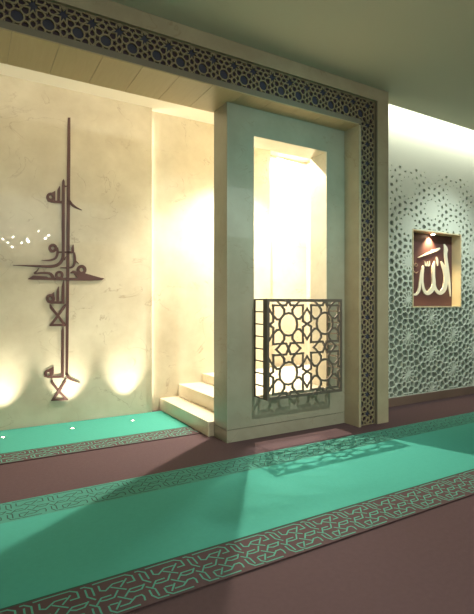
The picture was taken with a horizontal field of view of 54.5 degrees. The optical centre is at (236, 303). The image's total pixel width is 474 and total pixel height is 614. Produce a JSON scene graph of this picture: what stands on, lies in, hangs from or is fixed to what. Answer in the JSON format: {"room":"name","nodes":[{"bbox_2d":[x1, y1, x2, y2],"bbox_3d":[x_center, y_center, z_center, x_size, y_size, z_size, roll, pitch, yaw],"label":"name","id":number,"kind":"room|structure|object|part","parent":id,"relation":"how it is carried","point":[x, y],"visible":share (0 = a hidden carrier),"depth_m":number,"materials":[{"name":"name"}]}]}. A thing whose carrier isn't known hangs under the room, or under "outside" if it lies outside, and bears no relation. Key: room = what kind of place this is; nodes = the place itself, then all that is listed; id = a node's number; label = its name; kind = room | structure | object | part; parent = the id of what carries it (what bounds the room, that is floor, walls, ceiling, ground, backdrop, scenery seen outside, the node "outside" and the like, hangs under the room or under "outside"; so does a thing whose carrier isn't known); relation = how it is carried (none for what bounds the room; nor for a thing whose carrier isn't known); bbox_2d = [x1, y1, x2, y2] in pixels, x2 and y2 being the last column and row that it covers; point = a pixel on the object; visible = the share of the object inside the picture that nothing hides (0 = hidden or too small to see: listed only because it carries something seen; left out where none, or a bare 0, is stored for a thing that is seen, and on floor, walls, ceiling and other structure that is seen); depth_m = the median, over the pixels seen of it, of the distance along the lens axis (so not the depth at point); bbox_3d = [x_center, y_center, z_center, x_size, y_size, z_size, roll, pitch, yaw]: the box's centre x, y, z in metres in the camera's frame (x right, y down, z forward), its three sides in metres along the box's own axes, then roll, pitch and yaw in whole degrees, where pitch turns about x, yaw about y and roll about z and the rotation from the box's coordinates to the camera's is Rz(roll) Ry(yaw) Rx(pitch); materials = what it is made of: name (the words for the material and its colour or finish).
{"room":"mosque","nodes":[
{"label":"mosque","id":0,"kind":"room"},
{"bbox_2d":[0,74,151,430],"bbox_3d":[-3.138,-0.645,5.729,4.323,4.490,0.060,0,0,-30],"label":"wall","id":1,"kind":"structure","parent":0,"point":[110,347],"depth_m":6.25,"materials":[{"name":"beige stone"}]},
{"bbox_2d":[13,117,103,400],"bbox_3d":[-2.353,-0.610,6.138,1.143,3.803,0.020,0,0,-30],"label":"calligraphy","id":2,"kind":"object","parent":1,"relation":"attached to","point":[81,276],"visible":1,"depth_m":6.15,"materials":[{"name":"brown metal"}]},
{"bbox_2d":[0,63,213,124],"bbox_3d":[-1.701,-2.990,6.517,7.600,0.200,3.020,0,0,-30],"label":"ceiling","id":3,"kind":"structure","parent":0,"point":[159,106],"depth_m":6.32,"materials":[{"name":"beige paint"}]},
{"bbox_2d":[152,111,309,410],"bbox_3d":[-1.832,-0.645,6.742,7.600,4.490,0.300,0,0,-30],"label":"wall","id":4,"kind":"structure","parent":0,"point":[182,148],"depth_m":7.30,"materials":[{"name":"beige stone"}]},
{"bbox_2d":[0,394,473,613],"bbox_3d":[2.239,1.660,3.612,11.900,0.120,12.400,0,0,-30],"label":"floor","id":5,"kind":"structure","parent":0,"point":[422,563],"depth_m":2.99,"materials":[{"name":"red carpet"}]},
{"bbox_2d":[0,411,200,464],"bbox_3d":[-2.706,1.594,5.150,4.450,0.012,1.355,0,0,-30],"label":"carpet runner","id":6,"kind":"object","parent":5,"relation":"on","point":[52,440],"visible":1,"depth_m":5.56,"materials":[{"name":"teal carpet"}]},
{"bbox_2d":[0,0,387,426],"bbox_3d":[-1.101,-0.634,4.790,6.905,4.468,0.669,0,0,-30],"label":"frame","id":7,"kind":"object","parent":5,"relation":"on","point":[103,43],"visible":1,"depth_m":5.26,"materials":[{"name":"beige stone"}]},
{"bbox_2d":[160,364,309,436],"bbox_3d":[0.527,1.350,6.991,2.960,0.500,1.632,0,0,-30],"label":"staircase","id":8,"kind":"structure","parent":5,"relation":"on","point":[194,405],"depth_m":6.53,"materials":[{"name":"stone"}]},
{"bbox_2d":[0,412,473,613],"bbox_3d":[1.624,1.594,4.672,11.460,0.012,1.774,0,0,-30],"label":"carpet runner","id":9,"kind":"object","parent":5,"relation":"on","point":[126,546],"visible":1,"depth_m":3.44,"materials":[{"name":"teal carpet"}]},
{"bbox_2d":[214,102,343,442],"bbox_3d":[0.583,-0.362,5.884,1.805,3.925,0.332,0,0,-30],"label":"pulpit","id":10,"kind":"object","parent":5,"relation":"on","point":[239,415],"visible":0.9,"depth_m":5.53,"materials":[{"name":"beige stone"}]},
{"bbox_2d":[254,299,341,400],"bbox_3d":[0.762,0.520,5.629,1.134,1.160,0.285,0,0,-30],"label":"balcony","id":11,"kind":"object","parent":10,"relation":"attached to","point":[267,324],"visible":1,"depth_m":5.46,"materials":[{"name":"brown metal"}]},
{"bbox_3d":[0.323,0.520,5.271,0.014,1.160,0.067,0,0,-30],"label":"corner post","id":12,"kind":"part","parent":11,"relation":"part of","materials":[{"name":"grey metal"}]},
{"bbox_2d":[110,0,473,129],"bbox_3d":[3.090,-2.995,2.146,11.500,0.250,8.610,0,0,-30],"label":"ceiling","id":13,"kind":"structure","parent":0,"point":[420,53],"depth_m":4.93,"materials":[{"name":"beige paint"}]},
{"bbox_2d":[306,161,309,364],"bbox_3d":[1.766,-0.645,7.963,0.150,4.490,1.800,0,0,-30],"label":"wall","id":14,"kind":"structure","parent":0,"point":[307,163],"depth_m":8.59,"materials":[{"name":"beige paint"}]},
{"bbox_2d":[388,167,473,396],"bbox_3d":[3.689,-0.825,7.993,4.594,4.850,0.058,0,0,-30],"label":"lattice panel","id":15,"kind":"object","parent":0,"point":[404,314],"depth_m":7.59,"materials":[{"name":"grey"}]},
{"bbox_2d":[388,386,473,406],"bbox_3d":[3.717,1.534,7.943,4.595,0.132,0.052,0,0,-30],"label":"baseboard","id":16,"kind":"structure","parent":15,"relation":"attached to","point":[403,400],"depth_m":7.60,"materials":[{"name":"brown wood"}]},
{"bbox_2d":[388,104,473,397],"bbox_3d":[3.711,-0.877,7.953,4.595,4.686,0.031,0,0,-30],"label":"wall","id":17,"kind":"structure","parent":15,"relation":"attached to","point":[437,149],"depth_m":7.61,"materials":[{"name":"white paint"}]},
{"bbox_2d":[410,229,460,307],"bbox_3d":[3.323,-0.578,7.831,1.270,1.275,0.230,0,0,-30],"label":"wall niche","id":18,"kind":"object","parent":17,"relation":"attached to","point":[456,238],"visible":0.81,"depth_m":8.06,"materials":[{"name":"beige paint"}]},
{"bbox_2d":[414,233,451,305],"bbox_3d":[3.289,-0.578,7.890,1.226,1.227,0.044,0,0,-30],"label":"calligraphy panel","id":19,"kind":"object","parent":18,"relation":"attached to","point":[432,253],"visible":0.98,"depth_m":7.92,"materials":[{"name":"brown"}]}
]}

